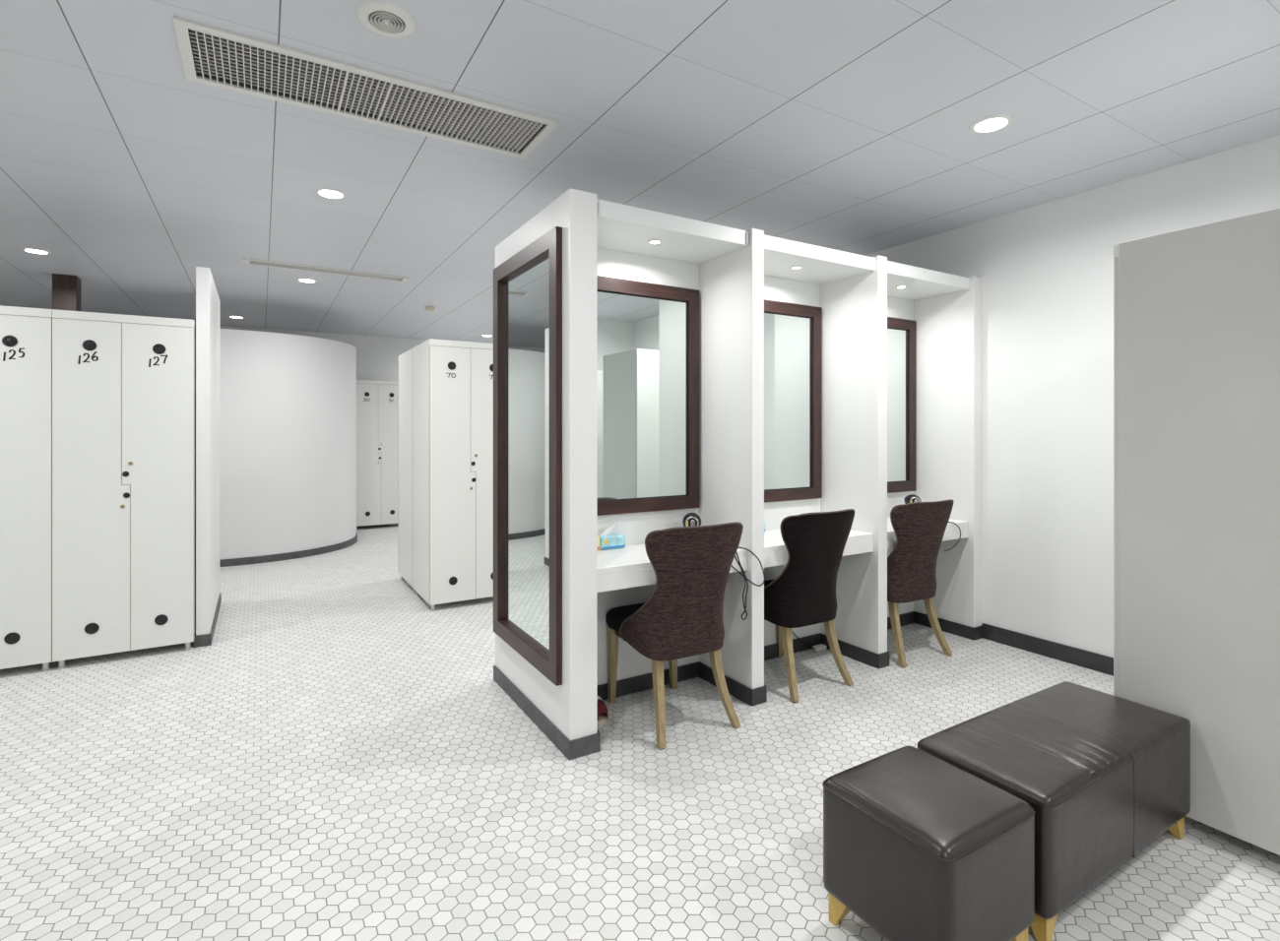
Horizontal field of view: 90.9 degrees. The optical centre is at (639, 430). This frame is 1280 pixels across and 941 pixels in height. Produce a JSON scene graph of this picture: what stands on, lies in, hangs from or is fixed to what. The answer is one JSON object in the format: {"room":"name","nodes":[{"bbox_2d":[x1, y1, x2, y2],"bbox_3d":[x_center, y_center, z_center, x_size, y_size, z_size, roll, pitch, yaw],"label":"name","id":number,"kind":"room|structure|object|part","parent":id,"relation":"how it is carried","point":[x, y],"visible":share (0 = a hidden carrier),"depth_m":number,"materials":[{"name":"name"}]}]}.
{"room":"changing room","nodes":[
{"label":"changing room","id":0,"kind":"room"},
{"bbox_2d":[195,266,219,636],"bbox_3d":[-3.139,0.172,4.591,0.073,2.455,1.195,0,0,-31],"label":"wall","id":1,"kind":"structure","parent":0,"point":[207,296],"depth_m":4.09,"materials":[{"name":"white paint"}]},
{"bbox_2d":[193,592,221,647],"bbox_3d":[-3.140,1.363,4.590,0.091,0.075,1.211,0,0,-31],"label":"baseboard","id":2,"kind":"structure","parent":1,"relation":"attached to","point":[199,640],"depth_m":4.09,"materials":[{"name":"grey stone"}]},
{"bbox_2d":[219,328,356,560],"bbox_3d":[-4.820,0.180,7.521,2.600,2.440,2.400,0,0,-31],"label":"wall","id":3,"kind":"structure","parent":0,"point":[288,403],"depth_m":6.79,"materials":[{"name":"paint"}]},
{"bbox_2d":[219,532,357,567],"bbox_3d":[-4.820,1.363,7.521,2.626,0.075,2.426,0,0,-31],"label":"baseboard","id":4,"kind":"structure","parent":3,"relation":"attached to","point":[320,550],"depth_m":6.79,"materials":[{"name":"grey rubber"}]},
{"bbox_2d":[219,324,427,382],"bbox_3d":[-5.274,-0.005,8.731,8.570,2.810,0.100,0,0,-31],"label":"wall","id":5,"kind":"structure","parent":0,"point":[377,357],"depth_m":9.44,"materials":[{"name":"white paint"}]},
{"bbox_2d":[0,0,1279,343],"bbox_3d":[-2.295,-1.425,3.783,8.570,0.030,11.650,0,0,-31],"label":"ceiling","id":6,"kind":"structure","parent":0,"point":[842,125],"depth_m":2.99,"materials":[{"name":"paint"}]},
{"bbox_2d":[20,248,51,255],"bbox_3d":[-4.747,-1.405,4.951,0.178,0.009,0.178,0,0,-31],"label":"recessed light","id":7,"kind":"object","parent":6,"relation":"in","point":[30,250],"visible":1,"depth_m":4.94,"materials":[{"name":"white glass"}]},
{"bbox_2d":[25,249,47,254],"bbox_3d":[-4.747,-1.405,4.951,0.129,0.008,0.129,0,0,-31],"label":"diffuser","id":8,"kind":"object","parent":7,"relation":"attached to","point":[35,251],"depth_m":4.94,"materials":[{"name":"white plastic"}]},
{"bbox_2d":[227,316,245,319],"bbox_3d":[-5.022,-1.405,7.832,0.178,0.009,0.178,0,0,-31],"label":"recessed light","id":9,"kind":"object","parent":6,"relation":"in","point":[237,317],"visible":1,"depth_m":7.83,"materials":[{"name":"white glass"}]},
{"bbox_2d":[296,277,318,283],"bbox_3d":[-3.132,-1.405,5.923,0.178,0.009,0.178,0,0,-31],"label":"recessed light","id":10,"kind":"object","parent":6,"relation":"in","point":[310,281],"visible":1,"depth_m":5.91,"materials":[{"name":"white glass"}]},
{"bbox_2d":[299,279,314,282],"bbox_3d":[-3.132,-1.405,5.923,0.129,0.008,0.129,0,0,-31],"label":"diffuser","id":11,"kind":"object","parent":10,"relation":"attached to","point":[303,281],"depth_m":5.92,"materials":[{"name":"white plastic"}]},
{"bbox_2d":[242,257,409,282],"bbox_3d":[-2.734,-1.451,5.559,1.310,0.098,0.191,0,0,-31],"label":"ceiling vent","id":12,"kind":"object","parent":6,"relation":"in","point":[248,261],"visible":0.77,"depth_m":5.53,"materials":[{"name":"white metal"}]},
{"bbox_2d":[314,188,347,198],"bbox_3d":[-1.840,-1.405,3.748,0.178,0.009,0.178,0,0,-31],"label":"recessed light","id":13,"kind":"object","parent":6,"relation":"in","point":[330,193],"visible":1,"depth_m":3.73,"materials":[{"name":"white glass"}]},
{"bbox_2d":[319,190,342,198],"bbox_3d":[-1.840,-1.405,3.748,0.129,0.008,0.129,0,0,-31],"label":"diffuser","id":14,"kind":"object","parent":13,"relation":"attached to","point":[330,194],"depth_m":3.74,"materials":[{"name":"white plastic"}]},
{"bbox_2d":[172,15,559,159],"bbox_3d":[-1.092,-1.475,2.696,1.424,0.150,0.439,0,0,-31],"label":"ceiling vent","id":15,"kind":"object","parent":6,"relation":"in","point":[210,55],"visible":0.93,"depth_m":2.65,"materials":[{"name":"white metal"}]},
{"bbox_2d":[355,0,417,38],"bbox_3d":[-0.869,-1.403,2.162,0.196,0.013,0.196,0,0,-31],"label":"ceiling vent","id":16,"kind":"object","parent":6,"relation":"in","point":[382,18],"visible":1,"depth_m":2.15,"materials":[{"name":"white metal"}]},
{"bbox_2d":[425,306,435,312],"bbox_3d":[-2.404,-1.386,7.214,0.116,0.048,0.116,0,0,-31],"label":"smoke detector","id":17,"kind":"object","parent":6,"relation":"attached to","point":[428,308],"visible":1,"depth_m":7.17,"materials":[{"name":"beige plastic"}]},
{"bbox_2d":[968,114,1013,133],"bbox_3d":[1.616,-1.405,2.899,0.178,0.009,0.178,0,0,-31],"label":"recessed light","id":18,"kind":"object","parent":6,"relation":"in","point":[992,123],"visible":1,"depth_m":2.89,"materials":[{"name":"white glass"}]},
{"bbox_2d":[974,118,1007,131],"bbox_3d":[1.616,-1.405,2.899,0.129,0.008,0.129,0,0,-31],"label":"diffuser","id":19,"kind":"object","parent":18,"relation":"attached to","point":[986,124],"depth_m":2.89,"materials":[{"name":"white plastic"}]},
{"bbox_2d":[0,523,1279,940],"bbox_3d":[-2.295,1.450,3.783,8.570,0.100,11.650,0,0,-31],"label":"floor","id":20,"kind":"structure","parent":0,"point":[345,758],"depth_m":2.39,"materials":[{"name":"tile"}]},
{"bbox_2d":[0,305,52,671],"bbox_3d":[-3.864,0.348,3.740,0.676,2.103,0.605,0,0,-31],"label":"locker","id":21,"kind":"object","parent":20,"relation":"on","point":[26,333],"visible":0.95,"depth_m":3.60,"materials":[{"name":"white laminate"}]},
{"bbox_2d":[1,335,17,346],"bbox_3d":[-3.570,-0.505,3.567,0.064,0.064,0.004,0,0,-31],"label":"vent","id":22,"kind":"object","parent":21,"relation":"attached to","point":[7,341],"depth_m":3.57,"materials":[{"name":"black plastic"}]},
{"bbox_2d":[3,633,20,644],"bbox_3d":[-3.562,1.182,3.572,0.066,0.066,0.004,0,0,-31],"label":"vent","id":23,"kind":"object","parent":21,"relation":"attached to","point":[9,638],"depth_m":3.57,"materials":[{"name":"black plastic"}]},
{"bbox_3d":[-3.865,-0.679,3.743,0.640,0.048,0.600,0,0,-31],"label":"panel","id":24,"kind":"part","parent":21,"relation":"part of","materials":[{"name":"white laminate"}]},
{"bbox_2d":[52,273,80,311],"bbox_3d":[-5.258,-0.004,5.776,0.200,2.809,0.200,0,0,-31],"label":"column","id":25,"kind":"structure","parent":20,"relation":"on","point":[66,288],"depth_m":5.71,"materials":[{"name":"brown wood"}]},
{"bbox_2d":[52,309,195,668],"bbox_3d":[-3.284,0.348,4.090,0.676,2.103,0.605,0,0,-31],"label":"locker","id":26,"kind":"object","parent":20,"relation":"on","point":[124,386],"visible":0.99,"depth_m":3.83,"materials":[{"name":"white laminate"}]},
{"bbox_2d":[82,339,96,350],"bbox_3d":[-3.274,-0.505,3.745,0.064,0.064,0.004,0,0,-31],"label":"vent","id":27,"kind":"object","parent":26,"relation":"attached to","point":[88,345],"depth_m":3.74,"materials":[{"name":"black plastic"}]},
{"bbox_3d":[-3.271,0.348,3.761,0.355,1.999,0.018,0,0,-31],"label":"door","id":28,"kind":"part","parent":26,"relation":"part of","materials":[{"name":"white laminate"}]},
{"bbox_2d":[84,623,99,634],"bbox_3d":[-3.266,1.182,3.751,0.066,0.066,0.004,0,0,-31],"label":"vent","id":29,"kind":"object","parent":26,"relation":"attached to","point":[90,628],"depth_m":3.75,"materials":[{"name":"black plastic"}]},
{"bbox_3d":[-3.285,-0.679,4.092,0.640,0.048,0.600,0,0,-31],"label":"panel","id":30,"kind":"part","parent":26,"relation":"part of","materials":[{"name":"white laminate"}]},
{"bbox_3d":[-3.130,0.267,3.832,0.033,0.033,0.004,0,0,-31],"label":"knob","id":31,"kind":"part","parent":26,"relation":"part of","materials":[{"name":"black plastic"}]},
{"bbox_3d":[-3.127,0.397,3.834,0.033,0.033,0.004,0,0,-31],"label":"knob","id":32,"kind":"part","parent":26,"relation":"part of","materials":[{"name":"black plastic"}]},
{"bbox_3d":[-2.999,0.348,3.924,0.355,1.999,0.018,0,0,-31],"label":"door","id":33,"kind":"part","parent":26,"relation":"part of","materials":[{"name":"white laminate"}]},
{"bbox_2d":[152,343,165,354],"bbox_3d":[-2.990,-0.505,3.916,0.064,0.064,0.004,0,0,-31],"label":"vent","id":34,"kind":"object","parent":26,"relation":"attached to","point":[158,349],"depth_m":3.91,"materials":[{"name":"black plastic"}]},
{"bbox_2d":[154,614,167,625],"bbox_3d":[-2.982,1.182,3.921,0.066,0.066,0.004,0,0,-31],"label":"vent","id":35,"kind":"object","parent":26,"relation":"attached to","point":[160,619],"depth_m":3.92,"materials":[{"name":"black plastic"}]},
{"bbox_2d":[356,380,398,529],"bbox_3d":[-3.837,0.348,9.184,0.676,2.103,0.505,0,0,-31],"label":"locker","id":36,"kind":"object","parent":20,"relation":"on","point":[377,402],"visible":0.91,"depth_m":8.95,"materials":[{"name":"white laminate"}]},
{"bbox_3d":[-3.850,0.348,8.898,0.355,1.999,0.018,0,0,-31],"label":"door","id":37,"kind":"part","parent":36,"relation":"part of","materials":[{"name":"white laminate"}]},
{"bbox_3d":[-3.839,-0.679,9.186,0.640,0.048,0.500,0,0,-31],"label":"panel","id":38,"kind":"part","parent":36,"relation":"part of","materials":[{"name":"white metal"}]},
{"bbox_3d":[-3.579,0.348,9.062,0.355,1.999,0.018,0,0,-31],"label":"door","id":39,"kind":"part","parent":36,"relation":"part of","materials":[{"name":"white laminate"}]},
{"bbox_2d":[398,348,416,592],"bbox_3d":[-1.830,0.348,5.852,0.676,2.103,0.645,0,0,-31],"label":"locker","id":40,"kind":"object","parent":20,"relation":"on","point":[406,358],"visible":0.03,"depth_m":5.63,"materials":[{"name":"white laminate"}]},
{"bbox_2d":[412,338,493,610],"bbox_3d":[-1.492,0.348,5.291,0.676,2.103,0.645,0,0,-31],"label":"locker","id":41,"kind":"object","parent":20,"relation":"on","point":[453,380],"visible":0.8,"depth_m":4.99,"materials":[{"name":"white laminate"}]},
{"bbox_2d":[448,361,455,370],"bbox_3d":[-1.472,-0.505,4.930,0.064,0.064,0.004,0,0,-31],"label":"vent","id":42,"kind":"object","parent":41,"relation":"attached to","point":[451,364],"depth_m":4.93,"materials":[{"name":"black plastic"}]},
{"bbox_3d":[-1.469,0.348,4.945,0.355,1.999,0.018,0,0,-31],"label":"door","id":43,"kind":"part","parent":41,"relation":"part of","materials":[{"name":"white laminate"}]},
{"bbox_2d":[448,576,457,584],"bbox_3d":[-1.463,1.182,4.935,0.066,0.066,0.004,0,0,-31],"label":"vent","id":44,"kind":"object","parent":41,"relation":"attached to","point":[452,580],"depth_m":4.93,"materials":[{"name":"black plastic"}]},
{"bbox_3d":[-1.493,-0.679,5.293,0.640,0.048,0.640,0,0,-31],"label":"panel","id":45,"kind":"part","parent":41,"relation":"part of","materials":[{"name":"white metal"}]},
{"bbox_3d":[-1.197,0.348,5.109,0.355,1.999,0.018,0,0,-31],"label":"door","id":46,"kind":"part","parent":41,"relation":"part of","materials":[{"name":"white laminate"}]},
{"bbox_2d":[597,695,608,725],"bbox_3d":[-0.243,1.329,3.094,0.104,0.141,0.248,0,0,-33],"label":"shoe","id":47,"kind":"object","parent":20,"relation":"on","point":[603,717],"visible":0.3,"depth_m":3.01,"materials":[{"name":"red rubber"}]},
{"bbox_2d":[605,521,743,749],"bbox_3d":[0.146,0.916,3.099,0.531,0.985,0.654,0,0,-29],"label":"upholstered chair","id":48,"kind":"object","parent":20,"relation":"on","point":[681,617],"visible":1,"depth_m":2.87,"materials":[{"name":"black fabric"}]},
{"bbox_3d":[-0.139,1.208,3.241,0.045,0.386,0.045,0,0,-29],"label":"leg","id":49,"kind":"part","parent":48,"relation":"part of","materials":[{"name":"brown wood"}]},
{"bbox_3d":[0.104,0.971,3.175,0.414,0.114,0.479,0,0,-29],"label":"seat","id":50,"kind":"part","parent":48,"relation":"part of","materials":[{"name":"black fabric"}]},
{"bbox_3d":[0.091,1.216,2.834,0.055,0.384,0.168,0,0,-10],"label":"leg","id":51,"kind":"part","parent":48,"relation":"part of","materials":[{"name":"brown wood"}]},
{"bbox_3d":[0.176,1.208,3.416,0.045,0.386,0.045,0,0,-29],"label":"leg","id":52,"kind":"part","parent":48,"relation":"part of","materials":[{"name":"brown wood"}]},
{"bbox_3d":[0.205,0.738,2.993,0.521,0.620,0.403,0,0,-29],"label":"backrest","id":53,"kind":"part","parent":48,"relation":"part of","materials":[{"name":"brown fabric"}]},
{"bbox_3d":[0.400,1.216,3.006,0.168,0.384,0.055,0,0,41],"label":"leg","id":54,"kind":"part","parent":48,"relation":"part of","materials":[{"name":"brown wood"}]},
{"bbox_2d":[493,188,982,760],"bbox_3d":[0.745,0.185,3.889,3.052,2.430,1.015,0,0,-31],"label":"booth","id":55,"kind":"object","parent":20,"relation":"on","point":[734,271],"visible":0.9,"depth_m":3.47,"materials":[{"name":"white laminate"}]},
{"bbox_2d":[493,226,562,686],"bbox_3d":[-0.571,0.113,3.119,0.042,1.999,0.868,0,0,-31],"label":"mirror","id":56,"kind":"object","parent":55,"relation":"attached to","point":[528,286],"visible":1,"depth_m":3.08,"materials":[{"name":"brown wood"}]},
{"bbox_3d":[-0.780,0.113,3.454,0.029,1.999,0.078,0,0,-31],"label":"rail","id":57,"kind":"part","parent":56,"relation":"part of","materials":[{"name":"brown wood"}]},
{"bbox_3d":[-0.576,-0.848,3.115,0.029,0.078,0.868,0,0,-31],"label":"rail","id":58,"kind":"part","parent":56,"relation":"part of","materials":[{"name":"brown wood"}]},
{"bbox_3d":[-0.576,1.073,3.115,0.029,0.078,0.868,0,0,-31],"label":"rail","id":59,"kind":"part","parent":56,"relation":"part of","materials":[{"name":"brown wood"}]},
{"bbox_3d":[-0.558,0.113,3.126,0.010,1.835,0.704,0,0,-31],"label":"glass","id":60,"kind":"part","parent":56,"relation":"part of","materials":[{"name":"mirror"}]},
{"bbox_3d":[-0.373,0.113,2.777,0.029,1.999,0.078,0,0,-31],"label":"rail","id":61,"kind":"part","parent":56,"relation":"part of","materials":[{"name":"brown wood"}]},
{"bbox_3d":[-0.499,1.361,3.140,0.149,0.078,1.015,0,0,-31],"label":"baseboard","id":62,"kind":"part","parent":55,"relation":"part of","materials":[{"name":"grey stone"}]},
{"bbox_2d":[597,275,700,515],"bbox_3d":[-0.033,-0.176,3.347,0.843,1.228,0.030,0,0,-31],"label":"vanity mirror","id":63,"kind":"object","parent":55,"relation":"attached to","point":[649,334],"visible":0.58,"depth_m":3.39,"materials":[{"name":"brown wood"}]},
{"bbox_3d":[-0.033,-0.755,3.347,0.843,0.070,0.030,0,0,-31],"label":"rail","id":64,"kind":"part","parent":63,"relation":"part of","materials":[{"name":"brown wood"}]},
{"bbox_3d":[-0.033,0.403,3.347,0.843,0.070,0.030,0,0,-31],"label":"rail","id":65,"kind":"part","parent":63,"relation":"part of","materials":[{"name":"brown wood"}]},
{"bbox_3d":[0.299,-0.176,3.546,0.070,1.228,0.030,0,0,-31],"label":"rail","id":66,"kind":"part","parent":63,"relation":"part of","materials":[{"name":"brown wood"}]},
{"bbox_2d":[648,239,661,244],"bbox_3d":[0.074,-0.941,3.144,0.064,0.009,0.064,0,0,-31],"label":"recessed light","id":67,"kind":"object","parent":55,"relation":"attached to","point":[652,241],"visible":1,"depth_m":3.13,"materials":[{"name":"white glass"}]},
{"bbox_2d":[597,543,747,592],"bbox_3d":[0.067,0.666,3.182,0.880,0.107,0.414,0,0,-31],"label":"countertop","id":68,"kind":"structure","parent":55,"relation":"attached to","point":[629,566],"depth_m":2.91,"materials":[{"name":"white stone"}]},
{"bbox_2d":[597,535,599,551],"bbox_3d":[-0.232,0.569,3.198,0.048,0.088,0.037,0,0,-31],"label":"packet","id":69,"kind":"object","parent":68,"relation":"on","point":[598,536],"visible":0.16,"depth_m":3.19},
{"bbox_2d":[598,521,625,550],"bbox_3d":[-0.151,0.541,3.257,0.152,0.142,0.051,0,0,-31],"label":"tissue box","id":70,"kind":"object","parent":68,"relation":"on","point":[608,541],"visible":0.93,"depth_m":3.24,"materials":[{"name":"blue cardboard"}]},
{"bbox_2d":[682,512,765,620],"bbox_3d":[0.400,0.704,3.290,0.461,0.522,0.198,0,0,39],"label":"hair dryer","id":71,"kind":"object","parent":68,"relation":"hanging from","point":[690,519],"visible":0.67,"depth_m":3.21,"materials":[{"name":"black plastic"}]},
{"bbox_3d":[0.500,0.783,3.185,0.103,0.365,0.039,0,0,-12],"label":"cord","id":72,"kind":"part","parent":71,"relation":"part of","materials":[{"name":"black plastic"}]},
{"bbox_3d":[0.434,0.692,3.253,0.373,0.207,0.191,0,0,35],"label":"cord","id":73,"kind":"part","parent":71,"relation":"part of","materials":[{"name":"black plastic"}]},
{"bbox_3d":[0.075,1.359,3.168,0.883,0.082,0.450,0,0,-31],"label":"niche baseboard","id":74,"kind":"part","parent":55,"relation":"part of","materials":[{"name":"stone"}]},
{"bbox_3d":[0.813,0.185,3.910,2.912,2.430,0.060,0,0,-31],"label":"panel","id":75,"kind":"part","parent":55,"relation":"part of","materials":[{"name":"white paint"}]},
{"bbox_3d":[0.607,1.359,3.220,0.098,0.082,0.010,0,0,-31],"label":"partition baseboard","id":76,"kind":"part","parent":55,"relation":"part of","materials":[{"name":"stone"}]},
{"bbox_2d":[764,299,821,503],"bbox_3d":[0.797,-0.176,3.846,0.850,1.228,0.030,0,0,-31],"label":"vanity mirror","id":77,"kind":"object","parent":55,"relation":"attached to","point":[792,331],"visible":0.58,"depth_m":3.94,"materials":[{"name":"brown wood"}]},
{"bbox_3d":[0.797,-0.755,3.846,0.850,0.070,0.030,0,0,-31],"label":"rail","id":78,"kind":"part","parent":77,"relation":"part of","materials":[{"name":"brown wood"}]},
{"bbox_3d":[0.797,0.403,3.846,0.850,0.070,0.030,0,0,-31],"label":"rail","id":79,"kind":"part","parent":77,"relation":"part of","materials":[{"name":"brown wood"}]},
{"bbox_3d":[1.131,-0.176,4.048,0.070,1.228,0.030,0,0,-31],"label":"rail","id":80,"kind":"part","parent":77,"relation":"part of","materials":[{"name":"brown wood"}]},
{"bbox_2d":[790,265,801,269],"bbox_3d":[0.905,-0.941,3.644,0.064,0.009,0.064,0,0,-31],"label":"recessed light","id":81,"kind":"object","parent":55,"relation":"attached to","point":[792,267],"visible":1,"depth_m":3.63,"materials":[{"name":"white glass"}]},
{"bbox_2d":[764,528,873,568],"bbox_3d":[0.896,0.666,3.682,0.887,0.107,0.414,0,0,-31],"label":"countertop","id":82,"kind":"structure","parent":55,"relation":"attached to","point":[775,550],"depth_m":3.61,"materials":[{"name":"white stone"}]},
{"bbox_3d":[0.905,1.359,3.667,0.890,0.082,0.450,0,0,-31],"label":"niche baseboard","id":83,"kind":"part","parent":55,"relation":"part of","materials":[{"name":"stone"}]},
{"bbox_3d":[1.439,1.359,3.720,0.096,0.082,0.010,0,0,-31],"label":"partition baseboard","id":84,"kind":"part","parent":55,"relation":"part of","materials":[{"name":"stone"}]},
{"bbox_2d":[887,317,916,493],"bbox_3d":[1.627,-0.176,4.346,0.846,1.228,0.030,0,0,-31],"label":"vanity mirror","id":85,"kind":"object","parent":55,"relation":"attached to","point":[901,333],"visible":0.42,"depth_m":4.49,"materials":[{"name":"brown mirror"}]},
{"bbox_3d":[1.622,-0.176,4.353,0.694,1.076,0.010,0,0,-31],"label":"glass","id":86,"kind":"part","parent":85,"relation":"part of","materials":[{"name":"mirror"}]},
{"bbox_3d":[1.627,-0.755,4.346,0.846,0.070,0.030,0,0,-31],"label":"rail","id":87,"kind":"part","parent":85,"relation":"part of","materials":[{"name":"brown wood"}]},
{"bbox_3d":[1.627,0.403,4.346,0.846,0.070,0.030,0,0,-31],"label":"rail","id":88,"kind":"part","parent":85,"relation":"part of","materials":[{"name":"brown wood"}]},
{"bbox_3d":[1.959,-0.176,4.546,0.070,1.228,0.030,0,0,-31],"label":"rail","id":89,"kind":"part","parent":85,"relation":"part of","materials":[{"name":"brown wood"}]},
{"bbox_2d":[887,516,968,549],"bbox_3d":[1.726,0.666,4.181,0.883,0.107,0.414,0,0,-31],"label":"countertop","id":90,"kind":"structure","parent":55,"relation":"attached to","point":[952,532],"depth_m":4.14,"materials":[{"name":"white stone"}]},
{"bbox_2d":[903,494,960,551],"bbox_3d":[1.940,0.613,4.268,0.169,0.340,0.395,0,0,-31],"label":"hair dryer","id":91,"kind":"object","parent":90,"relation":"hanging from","point":[911,498],"visible":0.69,"depth_m":4.30,"materials":[{"name":"black plastic"}]},
{"bbox_3d":[1.962,0.690,4.233,0.169,0.187,0.312,0,0,-31],"label":"cord","id":92,"kind":"part","parent":91,"relation":"part of","materials":[{"name":"black plastic"}]},
{"bbox_3d":[1.734,1.359,4.167,0.886,0.082,0.450,0,0,-31],"label":"niche baseboard","id":93,"kind":"part","parent":55,"relation":"part of","materials":[{"name":"stone"}]},
{"bbox_3d":[2.268,1.359,4.220,0.100,0.082,0.010,0,0,-31],"label":"partition baseboard","id":94,"kind":"part","parent":55,"relation":"part of","materials":[{"name":"stone"}]},
{"bbox_2d":[764,509,854,702],"bbox_3d":[0.839,0.916,3.574,0.531,0.985,0.654,0,0,-31],"label":"upholstered chair","id":95,"kind":"object","parent":20,"relation":"on","point":[803,594],"visible":0.94,"depth_m":3.33,"materials":[{"name":"brown fabric"}]},
{"bbox_3d":[0.793,0.971,3.649,0.414,0.114,0.479,0,0,-31],"label":"seat","id":96,"kind":"part","parent":95,"relation":"part of","materials":[{"name":"black fabric"}]},
{"bbox_3d":[0.857,1.208,3.892,0.045,0.386,0.045,0,0,-31],"label":"leg","id":97,"kind":"part","parent":95,"relation":"part of","materials":[{"name":"brown wood"}]},
{"bbox_3d":[0.793,1.216,3.308,0.055,0.384,0.168,0,0,-12],"label":"leg","id":98,"kind":"part","parent":95,"relation":"part of","materials":[{"name":"brown wood"}]},
{"bbox_3d":[0.901,0.738,3.471,0.521,0.620,0.403,0,0,-31],"label":"backrest","id":99,"kind":"part","parent":95,"relation":"part of","materials":[{"name":"black fabric"}]},
{"bbox_3d":[1.096,1.216,3.490,0.168,0.384,0.055,0,0,39],"label":"leg","id":100,"kind":"part","parent":95,"relation":"part of","materials":[{"name":"brown wood"}]},
{"bbox_2d":[792,632,826,651],"bbox_3d":[1.008,1.229,3.940,0.391,0.341,0.049,0,0,-27],"label":"power adapter","id":101,"kind":"object","parent":20,"relation":"on","point":[821,647],"visible":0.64,"depth_m":3.98,"materials":[{"name":"white plastic"}]},
{"bbox_3d":[0.964,1.223,3.935,0.307,0.329,0.025,0,0,-23],"label":"cord","id":102,"kind":"part","parent":101,"relation":"part of","materials":[{"name":"black plastic"}]},
{"bbox_2d":[887,499,953,667],"bbox_3d":[1.614,0.916,4.050,0.531,0.985,0.654,0,0,-28],"label":"upholstered chair","id":103,"kind":"object","parent":20,"relation":"on","point":[919,528],"visible":0.85,"depth_m":3.80,"materials":[{"name":"brown fabric"}]},
{"bbox_3d":[1.554,1.216,3.786,0.055,0.384,0.168,0,0,-9],"label":"leg","id":104,"kind":"part","parent":103,"relation":"part of","materials":[{"name":"brown wood"}]},
{"bbox_3d":[1.671,0.738,3.943,0.521,0.620,0.403,0,0,-28],"label":"backrest","id":105,"kind":"part","parent":103,"relation":"part of","materials":[{"name":"brown fabric"}]},
{"bbox_3d":[1.866,1.216,3.952,0.168,0.384,0.055,0,0,42],"label":"leg","id":106,"kind":"part","parent":103,"relation":"part of","materials":[{"name":"brown wood"}]},
{"bbox_2d":[822,745,1035,940],"bbox_3d":[0.784,1.189,1.734,0.408,0.422,0.402,0,0,-31],"label":"stool","id":107,"kind":"object","parent":20,"relation":"on","point":[918,846],"visible":1,"depth_m":1.61,"materials":[{"name":"brown leather"}]},
{"bbox_2d":[917,681,1190,940],"bbox_3d":[1.388,1.188,2.086,0.954,0.424,0.410,0,0,-31],"label":"leather bench","id":108,"kind":"object","parent":20,"relation":"on","point":[1103,776],"visible":0.72,"depth_m":1.92,"materials":[{"name":"brown leather"}]},
{"bbox_2d":[1113,208,1279,855],"bbox_3d":[2.244,0.348,2.299,0.680,2.104,0.625,0,0,-31],"label":"locker","id":109,"kind":"object","parent":20,"relation":"on","point":[1196,309],"visible":0.95,"depth_m":2.15,"materials":[{"name":"white laminate"}]},
{"bbox_3d":[1.956,0.348,2.474,0.355,1.999,0.018,0,0,-31],"label":"door","id":110,"kind":"part","parent":109,"relation":"part of","materials":[{"name":"white laminate"}]},
{"bbox_2d":[864,134,1279,657],"bbox_3d":[1.333,-0.005,5.968,0.100,2.810,11.450,0,0,-31],"label":"wall","id":111,"kind":"structure","parent":0,"point":[1046,271],"depth_m":3.85,"materials":[{"name":"white paint"}]},
{"bbox_2d":[982,623,1113,676],"bbox_3d":[1.285,1.350,5.939,0.012,0.100,11.450,0,0,-31],"label":"baseboard","id":112,"kind":"structure","parent":111,"relation":"attached to","point":[1099,663],"depth_m":3.87,"materials":[{"name":"rubber"}]}
]}

